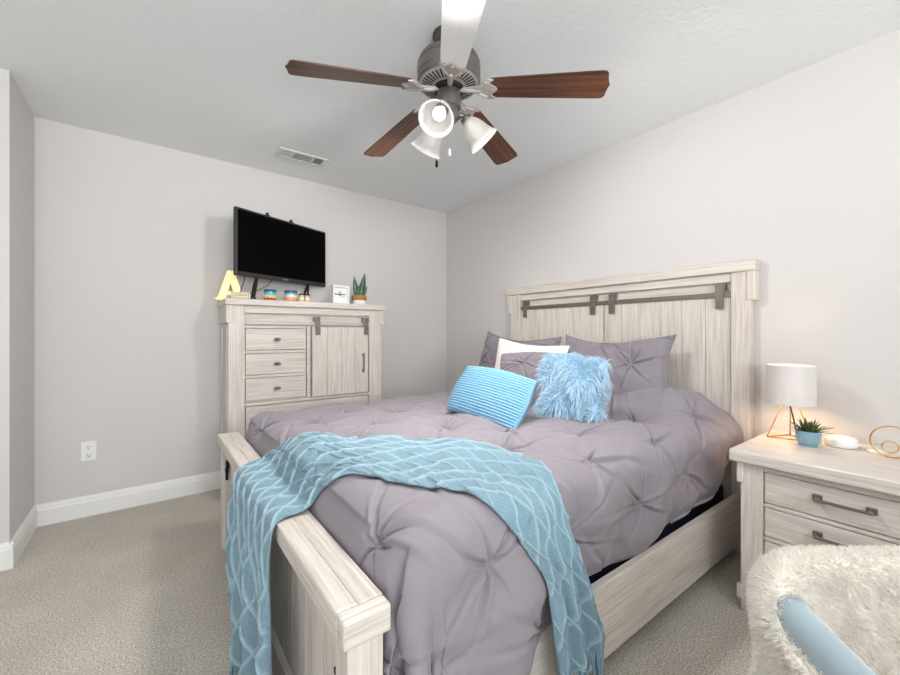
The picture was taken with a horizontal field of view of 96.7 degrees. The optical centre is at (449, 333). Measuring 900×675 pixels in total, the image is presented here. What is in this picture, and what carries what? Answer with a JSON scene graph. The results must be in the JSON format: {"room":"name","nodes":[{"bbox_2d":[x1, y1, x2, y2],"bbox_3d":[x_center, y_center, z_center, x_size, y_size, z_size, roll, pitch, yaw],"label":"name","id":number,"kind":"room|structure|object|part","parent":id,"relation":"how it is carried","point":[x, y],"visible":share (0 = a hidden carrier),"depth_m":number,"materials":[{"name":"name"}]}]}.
{"room":"bedroom","nodes":[
{"label":"bedroom","id":0,"kind":"room"},
{"bbox_2d":[0,68,33,543],"bbox_3d":[-2.809,-0.070,1.873,1.144,2.440,0.635,0,0,-37],"label":"wall","id":1,"kind":"structure","parent":0,"point":[16,117],"depth_m":2.07,"materials":[{"name":"grey paint"}]},
{"bbox_2d":[0,541,13,570],"bbox_3d":[-2.608,1.086,1.617,1.159,0.128,0.016,0,0,-37],"label":"baseboard","id":2,"kind":"structure","parent":1,"relation":"attached to","point":[6,556],"depth_m":1.95,"materials":[{"name":"white paint"}]},
{"bbox_2d":[8,505,36,567],"bbox_3d":[-2.306,1.086,2.169,0.016,0.128,0.538,0,0,-37],"label":"baseboard","id":3,"kind":"structure","parent":1,"relation":"attached to","point":[24,533],"depth_m":2.13,"materials":[{"name":"white paint"}]},
{"bbox_2d":[34,117,445,504],"bbox_3d":[-1.317,-0.070,3.376,3.246,2.440,0.216,0,0,-37],"label":"wall","id":4,"kind":"structure","parent":0,"point":[133,239],"depth_m":2.74,"materials":[{"name":"grey paint"}]},
{"bbox_2d":[81,441,95,461],"bbox_3d":[-2.281,0.742,2.525,0.074,0.120,0.011,0,0,-38],"label":"wall outlet","id":5,"kind":"object","parent":4,"relation":"attached to","point":[88,449],"visible":1,"depth_m":2.52,"materials":[{"name":"white plastic"}]},
{"bbox_2d":[85,452,91,457],"bbox_3d":[-2.279,0.766,2.523,0.033,0.033,0.004,0,0,-38],"label":"socket","id":6,"kind":"object","parent":5,"relation":"attached to","point":[87,454],"depth_m":2.52,"materials":[{"name":"white plastic"}]},
{"bbox_2d":[35,471,220,526],"bbox_3d":[-1.252,1.086,3.331,3.097,0.128,0.016,0,0,-38],"label":"baseboard","id":7,"kind":"structure","parent":4,"relation":"attached to","point":[49,513],"depth_m":2.62,"materials":[{"name":"white paint"}]},
{"bbox_2d":[0,489,753,674],"bbox_3d":[0.089,1.200,0.582,4.440,0.100,6.225,0,0,-37],"label":"floor","id":8,"kind":"structure","parent":0,"point":[142,589],"depth_m":1.67,"materials":[{"name":"beige carpet"}]},
{"bbox_2d":[217,298,384,439],"bbox_3d":[-1.132,0.456,3.159,1.184,1.388,0.395,0,0,-37],"label":"dresser","id":9,"kind":"object","parent":8,"relation":"on","point":[277,355],"visible":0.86,"depth_m":2.95,"materials":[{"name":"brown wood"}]},
{"bbox_3d":[-1.597,0.510,2.834,0.016,1.160,0.279,0,0,-37],"label":"panel","id":10,"kind":"part","parent":9,"relation":"part of","materials":[{"name":"white wood"}]},
{"bbox_2d":[215,270,239,299],"bbox_3d":[-1.554,-0.341,2.833,0.196,0.205,0.032,0,0,-45],"label":"marquee letter","id":11,"kind":"object","parent":9,"relation":"on","point":[229,278],"visible":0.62,"depth_m":2.81,"materials":[{"name":"yellow"}]},
{"bbox_3d":[-1.464,0.477,2.736,0.102,1.345,0.055,0,0,-37],"label":"post","id":12,"kind":"part","parent":9,"relation":"part of","materials":[{"name":"white wood"}]},
{"bbox_2d":[231,291,249,298],"bbox_3d":[-1.438,-0.262,2.745,0.116,0.047,0.025,0,0,-40],"label":"block","id":13,"kind":"object","parent":9,"relation":"on","point":[245,295],"visible":0.87,"depth_m":2.73,"materials":[{"name":"brown wood"}]},
{"bbox_2d":[264,289,276,299],"bbox_3d":[-1.286,-0.275,2.862,0.082,0.074,0.082,0,0,-37],"label":"candle jar","id":14,"kind":"object","parent":9,"relation":"on","point":[269,294],"visible":0.94,"depth_m":2.83,"materials":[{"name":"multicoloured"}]},
{"bbox_3d":[-1.251,0.391,2.888,0.410,0.154,0.024,0,0,-37],"label":"drawer","id":15,"kind":"part","parent":9,"relation":"part of","materials":[{"name":"white wood"}]},
{"bbox_3d":[-1.251,0.216,2.888,0.410,0.144,0.024,0,0,-37],"label":"drawer","id":16,"kind":"part","parent":9,"relation":"part of","materials":[{"name":"white wood"}]},
{"bbox_3d":[-1.251,0.042,2.888,0.410,0.148,0.024,0,0,-37],"label":"drawer","id":17,"kind":"part","parent":9,"relation":"part of","materials":[{"name":"white wood"}]},
{"bbox_2d":[233,206,325,298],"bbox_3d":[-1.278,-0.560,3.067,0.165,0.645,0.806,0,0,29],"label":"television","id":18,"kind":"object","parent":9,"relation":"on","point":[267,247],"visible":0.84,"depth_m":2.97,"materials":[{"name":"black plastic"}]},
{"bbox_3d":[-1.385,-0.324,2.834,0.052,0.172,0.160,0,0,-33],"label":"stand leg","id":19,"kind":"part","parent":18,"relation":"part of","materials":[{"name":"black plastic"}]},
{"bbox_3d":[-1.163,-0.324,3.237,0.052,0.172,0.160,0,0,-33],"label":"stand leg","id":20,"kind":"part","parent":18,"relation":"part of","materials":[{"name":"black plastic"}]},
{"bbox_2d":[284,290,296,300],"bbox_3d":[-1.174,-0.276,2.950,0.091,0.076,0.091,0,0,-37],"label":"candle jar","id":21,"kind":"object","parent":9,"relation":"on","point":[289,295],"visible":0.88,"depth_m":2.91,"materials":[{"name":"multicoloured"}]},
{"bbox_2d":[299,294,303,300],"bbox_3d":[-1.113,-0.267,2.996,0.041,0.058,0.041,0,0,-37],"label":"jar","id":22,"kind":"object","parent":9,"relation":"on","point":[301,296],"visible":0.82,"depth_m":2.98,"materials":[{"name":"beige glass"}]},
{"bbox_3d":[-1.049,0.629,3.038,0.914,0.242,0.026,0,0,-37],"label":"drawer","id":23,"kind":"part","parent":9,"relation":"part of","materials":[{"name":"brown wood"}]},
{"bbox_2d":[304,294,309,301],"bbox_3d":[-1.082,-0.267,3.030,0.041,0.058,0.041,0,0,-37],"label":"jar","id":24,"kind":"object","parent":9,"relation":"on","point":[306,296],"visible":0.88,"depth_m":3.02,"materials":[{"name":"beige glass"}]},
{"bbox_3d":[-0.859,0.214,3.153,0.454,0.528,0.024,0,0,-37],"label":"sliding door","id":25,"kind":"part","parent":9,"relation":"part of","materials":[{"name":"white wood"}]},
{"bbox_2d":[331,285,349,303],"bbox_3d":[-0.876,-0.310,3.197,0.140,0.145,0.040,0,0,-41],"label":"framed print","id":26,"kind":"object","parent":9,"relation":"on","point":[339,293],"visible":0.9,"depth_m":3.20,"materials":[{"name":"white plastic"}]},
{"bbox_2d":[352,274,366,303],"bbox_3d":[-0.749,-0.373,3.298,0.121,0.270,0.121,0,0,1],"label":"aloe","id":27,"kind":"object","parent":9,"relation":"on","point":[359,297],"visible":0.95,"depth_m":3.28,"materials":[{"name":"green plant"}]},
{"bbox_2d":[352,300,365,303],"bbox_3d":[-0.749,-0.273,3.298,0.112,0.070,0.112,0,0,-37],"label":"pot","id":28,"kind":"object","parent":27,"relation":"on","point":[353,301],"depth_m":3.25,"materials":[{"name":"white ceramic"}]},
{"bbox_3d":[-0.701,0.237,3.247,0.018,0.154,0.020,0,0,-37],"label":"handle","id":29,"kind":"part","parent":9,"relation":"part of","materials":[{"name":"grey metal"}]},
{"bbox_3d":[-0.637,0.477,3.353,0.115,1.345,0.055,0,0,-37],"label":"post","id":30,"kind":"part","parent":9,"relation":"part of","materials":[{"name":"white wood"}]},
{"bbox_2d":[218,258,759,674],"bbox_3d":[0.174,0.384,2.128,2.247,1.533,1.805,0,0,-37],"label":"bed","id":31,"kind":"object","parent":8,"relation":"on","point":[328,617],"visible":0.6,"depth_m":1.86,"materials":[{"name":"beige wood"}]},
{"bbox_3d":[-1.198,0.876,2.173,0.083,0.548,0.074,0,0,-37],"label":"post","id":32,"kind":"part","parent":31,"relation":"part of","materials":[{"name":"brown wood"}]},
{"bbox_3d":[-0.919,0.829,1.802,0.018,0.352,0.761,0,0,-37],"label":"sliding door","id":33,"kind":"part","parent":31,"relation":"part of","materials":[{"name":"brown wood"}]},
{"bbox_3d":[-0.690,0.846,1.501,0.056,0.488,1.630,0,0,-37],"label":"footboard","id":34,"kind":"part","parent":31,"relation":"part of","materials":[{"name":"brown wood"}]},
{"bbox_3d":[-0.693,0.576,1.496,0.102,0.057,1.707,0,0,-37],"label":"cap rail","id":35,"kind":"part","parent":31,"relation":"part of","materials":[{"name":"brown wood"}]},
{"bbox_3d":[-0.457,0.829,1.185,0.018,0.352,0.753,0,0,-37],"label":"sliding door","id":36,"kind":"part","parent":31,"relation":"part of","materials":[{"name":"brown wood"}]},
{"bbox_3d":[-0.186,0.876,0.819,0.083,0.548,0.074,0,0,-37],"label":"post","id":37,"kind":"part","parent":31,"relation":"part of","materials":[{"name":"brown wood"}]},
{"bbox_2d":[246,387,743,674],"bbox_3d":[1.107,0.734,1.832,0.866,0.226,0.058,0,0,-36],"label":"comforter","id":38,"kind":"object","parent":31,"relation":"on","point":[463,592],"visible":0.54,"depth_m":1.29,"materials":[{"name":"grey fabric"}]},
{"bbox_2d":[224,431,604,674],"bbox_3d":[-0.181,1.026,1.149,1.256,0.239,0.345,0,0,10],"label":"throw blanket","id":39,"kind":"object","parent":38,"relation":"on","point":[286,481],"visible":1,"depth_m":1.20,"materials":[{"name":"blue fabric"}]},
{"bbox_2d":[446,366,537,428],"bbox_3d":[0.201,0.316,2.030,0.200,0.278,0.497,0,0,-40],"label":"lumbar pillow","id":40,"kind":"object","parent":38,"relation":"on","point":[504,398],"visible":0.94,"depth_m":1.94,"materials":[{"name":"blue fabric"}]},
{"bbox_2d":[494,338,569,368],"bbox_3d":[0.518,0.245,2.736,0.594,0.424,0.193,0,0,42],"label":"bed pillow","id":41,"kind":"object","parent":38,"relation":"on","point":[504,346],"visible":0.23,"depth_m":2.77,"materials":[{"name":"white fabric"}]},
{"bbox_2d":[500,352,566,405],"bbox_3d":[0.466,0.284,2.404,0.433,0.348,0.234,0,0,35],"label":"square pillow","id":42,"kind":"object","parent":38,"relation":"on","point":[520,363],"visible":0.35,"depth_m":2.39,"materials":[{"name":"grey fabric"}]},
{"bbox_2d":[531,351,614,423],"bbox_3d":[0.610,0.295,2.026,0.406,0.416,0.290,0,0,38],"label":"fluffy pillow","id":43,"kind":"object","parent":38,"relation":"on","point":[574,387],"visible":0.94,"depth_m":1.97,"materials":[{"name":"blue fur"}]},
{"bbox_3d":[0.575,0.412,3.414,0.058,1.476,0.110,0,0,-37],"label":"post","id":44,"kind":"part","parent":31,"relation":"part of","materials":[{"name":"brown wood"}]},
{"bbox_3d":[0.837,0.374,3.062,0.019,1.152,0.755,0,0,-37],"label":"sliding door","id":45,"kind":"part","parent":31,"relation":"part of","materials":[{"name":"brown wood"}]},
{"bbox_3d":[1.066,0.352,2.762,0.044,1.355,1.523,0,0,-37],"label":"headboard","id":46,"kind":"part","parent":31,"relation":"part of","materials":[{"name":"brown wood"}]},
{"bbox_3d":[1.051,-0.353,2.767,0.077,0.059,1.777,0,0,-37],"label":"cornice","id":47,"kind":"part","parent":31,"relation":"part of","materials":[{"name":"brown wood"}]},
{"bbox_3d":[0.673,0.957,1.465,2.068,0.250,0.030,0,0,-37],"label":"rail","id":48,"kind":"part","parent":31,"relation":"part of","materials":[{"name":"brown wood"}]},
{"bbox_2d":[589,484,722,583],"bbox_3d":[0.188,0.890,2.145,2.010,0.200,1.560,0,0,-37],"label":"box spring","id":49,"kind":"object","parent":31,"relation":"on","point":[698,510],"visible":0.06,"depth_m":1.79,"materials":[{"name":"black fabric"}]},
{"bbox_3d":[0.192,0.636,2.148,2.000,0.303,1.530,0,0,-37],"label":"mattress","id":50,"kind":"object","parent":49,"relation":"on","visible":0},
{"bbox_2d":[479,331,561,367],"bbox_3d":[0.495,0.228,3.101,0.232,0.495,0.772,0,0,-41],"label":"pillow sham","id":51,"kind":"object","parent":50,"relation":"on","point":[489,354],"visible":0.27,"depth_m":3.20,"materials":[{"name":"grey fabric"}]},
{"bbox_2d":[565,335,675,395],"bbox_3d":[0.967,0.224,2.446,0.244,0.437,0.704,0,0,-42],"label":"pillow sham","id":52,"kind":"object","parent":50,"relation":"on","point":[640,364],"visible":0.44,"depth_m":2.27,"materials":[{"name":"grey fabric"}]},
{"bbox_3d":[1.292,0.374,2.453,0.019,1.152,0.748,0,0,-37],"label":"sliding door","id":53,"kind":"part","parent":31,"relation":"part of","materials":[{"name":"white wood"}]},
{"bbox_3d":[1.546,0.412,2.115,0.058,1.476,0.087,0,0,-37],"label":"post","id":54,"kind":"part","parent":31,"relation":"part of","materials":[{"name":"white wood"}]},
{"bbox_2d":[729,429,899,612],"bbox_3d":[1.611,0.817,1.577,0.581,0.667,0.695,0,0,-37],"label":"nightstand","id":55,"kind":"object","parent":8,"relation":"on","point":[792,494],"visible":0.59,"depth_m":1.53,"materials":[{"name":"beige wood"}]},
{"bbox_3d":[1.260,0.840,1.659,0.060,0.620,0.076,0,0,-37],"label":"post","id":56,"kind":"part","parent":55,"relation":"part of","materials":[{"name":"white wood"}]},
{"bbox_3d":[1.417,0.898,1.434,0.024,0.127,0.468,0,0,-37],"label":"drawer","id":57,"kind":"part","parent":55,"relation":"part of","materials":[{"name":"white wood"}]},
{"bbox_2d":[766,364,816,439],"bbox_3d":[1.583,0.314,1.839,0.215,0.338,0.180,0,0,-2],"label":"table lamp","id":58,"kind":"object","parent":55,"relation":"on","point":[789,385],"visible":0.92,"depth_m":1.78,"materials":[{"name":"white fabric"}]},
{"bbox_3d":[1.566,0.233,1.839,0.180,0.176,0.180,0,0,-37],"label":"lamp shade","id":59,"kind":"part","parent":58,"relation":"part of","materials":[{"name":"white fabric"}]},
{"bbox_3d":[1.629,0.397,1.871,0.162,0.170,0.042,0,0,-37],"label":"power cord","id":60,"kind":"part","parent":58,"relation":"part of","materials":[{"name":"black metal"}]},
{"bbox_2d":[787,417,833,447],"bbox_3d":[1.547,0.423,1.725,0.165,0.119,0.150,0,0,-37],"label":"potted succulent","id":61,"kind":"object","parent":55,"relation":"on","point":[809,435],"visible":1,"depth_m":1.70,"materials":[{"name":"green plant"}]},
{"bbox_2d":[795,428,821,447],"bbox_3d":[1.539,0.450,1.719,0.086,0.066,0.086,0,0,-37],"label":"pot","id":62,"kind":"object","parent":61,"relation":"on","point":[805,437],"depth_m":1.69,"materials":[{"name":"blue ceramic"}]},
{"bbox_3d":[1.417,0.758,1.434,0.024,0.114,0.468,0,0,-37],"label":"drawer","id":63,"kind":"part","parent":55,"relation":"part of","materials":[{"name":"white wood"}]},
{"bbox_3d":[1.417,0.621,1.434,0.024,0.120,0.468,0,0,-37],"label":"drawer","id":64,"kind":"part","parent":55,"relation":"part of","materials":[{"name":"white wood"}]},
{"bbox_3d":[1.392,0.746,1.418,0.036,0.024,0.168,0,0,-37],"label":"handle","id":65,"kind":"part","parent":55,"relation":"part of","materials":[{"name":"grey metal"}]},
{"bbox_2d":[824,435,858,449],"bbox_3d":[1.671,0.462,1.709,0.108,0.042,0.108,0,0,-37],"label":"smart speaker","id":66,"kind":"object","parent":55,"relation":"on","point":[836,441],"visible":1,"depth_m":1.68},
{"bbox_3d":[1.392,0.609,1.418,0.036,0.024,0.168,0,0,-37],"label":"handle","id":67,"kind":"part","parent":55,"relation":"part of","materials":[{"name":"grey metal"}]},
{"bbox_2d":[866,449,888,454],"bbox_3d":[1.737,0.480,1.626,0.064,0.006,0.064,0,0,-37],"label":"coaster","id":68,"kind":"object","parent":55,"relation":"on","point":[868,450],"visible":0.8,"depth_m":1.62,"materials":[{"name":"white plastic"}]},
{"bbox_2d":[869,426,899,458],"bbox_3d":[1.747,0.421,1.515,0.220,0.126,0.027,0,0,43],"label":"ornament","id":69,"kind":"object","parent":55,"relation":"on","point":[874,430],"visible":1,"depth_m":1.56,"materials":[{"name":"gold metal"}]},
{"bbox_2d":[776,594,876,674],"bbox_3d":[1.000,0.818,0.617,0.770,0.668,0.573,0,0,0],"label":"tub chair","id":70,"kind":"object","parent":8,"relation":"on","point":[825,650],"visible":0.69,"depth_m":0.69,"materials":[{"name":"blue fabric"}]},
{"bbox_2d":[744,543,899,674],"bbox_3d":[1.000,0.677,0.635,0.836,0.430,0.603,0,0,0],"label":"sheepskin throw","id":71,"kind":"object","parent":70,"relation":"on","point":[854,592],"visible":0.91,"depth_m":0.81,"materials":[{"name":"white fur"}]},
{"bbox_2d":[0,0,899,212],"bbox_3d":[0.089,-1.340,0.582,4.440,0.100,6.225,0,0,-37],"label":"ceiling","id":72,"kind":"structure","parent":0,"point":[206,78],"depth_m":1.93,"materials":[{"name":"white paint"}]},
{"bbox_2d":[274,147,328,166],"bbox_3d":[-1.079,-1.285,2.921,0.350,0.010,0.150,0,0,-37],"label":"ceiling vent","id":73,"kind":"object","parent":72,"relation":"in","point":[281,152],"visible":1,"depth_m":2.91,"materials":[{"name":"white metal"}]},
{"bbox_2d":[285,0,609,167],"bbox_3d":[-0.037,-1.002,1.760,1.255,0.576,1.229,0,0,-37],"label":"ceiling fan","id":74,"kind":"object","parent":72,"relation":"hanging from","point":[448,68],"visible":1,"depth_m":1.64,"materials":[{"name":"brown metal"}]},
{"bbox_3d":[-0.393,-1.014,1.570,0.475,0.006,0.136,-7,15,-23],"label":"blade","id":75,"kind":"part","parent":74,"relation":"part of","materials":[{"name":"brown wood"}]},
{"bbox_3d":[-0.281,-1.014,2.051,0.136,0.006,0.475,-16,4,-41],"label":"blade","id":76,"kind":"part","parent":74,"relation":"part of","materials":[{"name":"brown wood"}]},
{"bbox_3d":[-0.100,-0.874,1.836,0.145,0.152,0.152,0,0,-37],"label":"lamp shade","id":77,"kind":"part","parent":74,"relation":"part of","materials":[{"name":"white glass"}]},
{"bbox_3d":[-0.047,-0.874,1.591,0.147,0.152,0.140,0,0,-37],"label":"lamp shade","id":78,"kind":"part","parent":74,"relation":"part of","materials":[{"name":"white glass"}]},
{"bbox_3d":[-0.041,-0.897,1.622,0.068,0.077,0.059,0,0,-37],"label":"bulb","id":79,"kind":"part","parent":74,"relation":"part of","materials":[{"name":"white glass"}]},
{"bbox_3d":[-0.028,-0.934,1.666,0.054,0.054,0.073,0,0,18],"label":"light arm","id":80,"kind":"part","parent":74,"relation":"part of","materials":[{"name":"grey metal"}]},
{"bbox_3d":[-0.005,-1.070,1.734,0.260,0.018,0.260,0,0,-37],"label":"vent plate","id":81,"kind":"part","parent":74,"relation":"part of","materials":[{"name":"grey metal"}]},
{"bbox_3d":[0.031,-1.014,1.315,0.136,0.006,0.475,12,5,-6],"label":"blade","id":82,"kind":"part","parent":74,"relation":"part of","materials":[{"name":"wood"}]},
{"bbox_3d":[0.067,-0.934,1.745,0.073,0.054,0.057,0,0,-37],"label":"light arm","id":83,"kind":"part","parent":74,"relation":"part of","materials":[{"name":"grey metal"}]},
{"bbox_3d":[0.138,-0.874,1.757,0.150,0.152,0.140,0,0,-37],"label":"lamp shade","id":84,"kind":"part","parent":74,"relation":"part of","materials":[{"name":"white glass"}]},
{"bbox_3d":[0.211,-1.014,2.094,0.136,0.006,0.475,-14,-13,29],"label":"blade","id":85,"kind":"part","parent":74,"relation":"part of","materials":[{"name":"brown wood"}]},
{"bbox_3d":[0.404,-1.014,1.639,0.475,0.006,0.136,7,-11,13],"label":"blade","id":86,"kind":"part","parent":74,"relation":"part of","materials":[{"name":"brown wood"}]},
{"bbox_2d":[446,29,899,448],"bbox_3d":[1.827,-0.070,1.881,0.100,2.440,6.225,0,0,-37],"label":"wall","id":87,"kind":"structure","parent":0,"point":[797,173],"depth_m":2.06,"materials":[{"name":"grey paint"}]}
]}

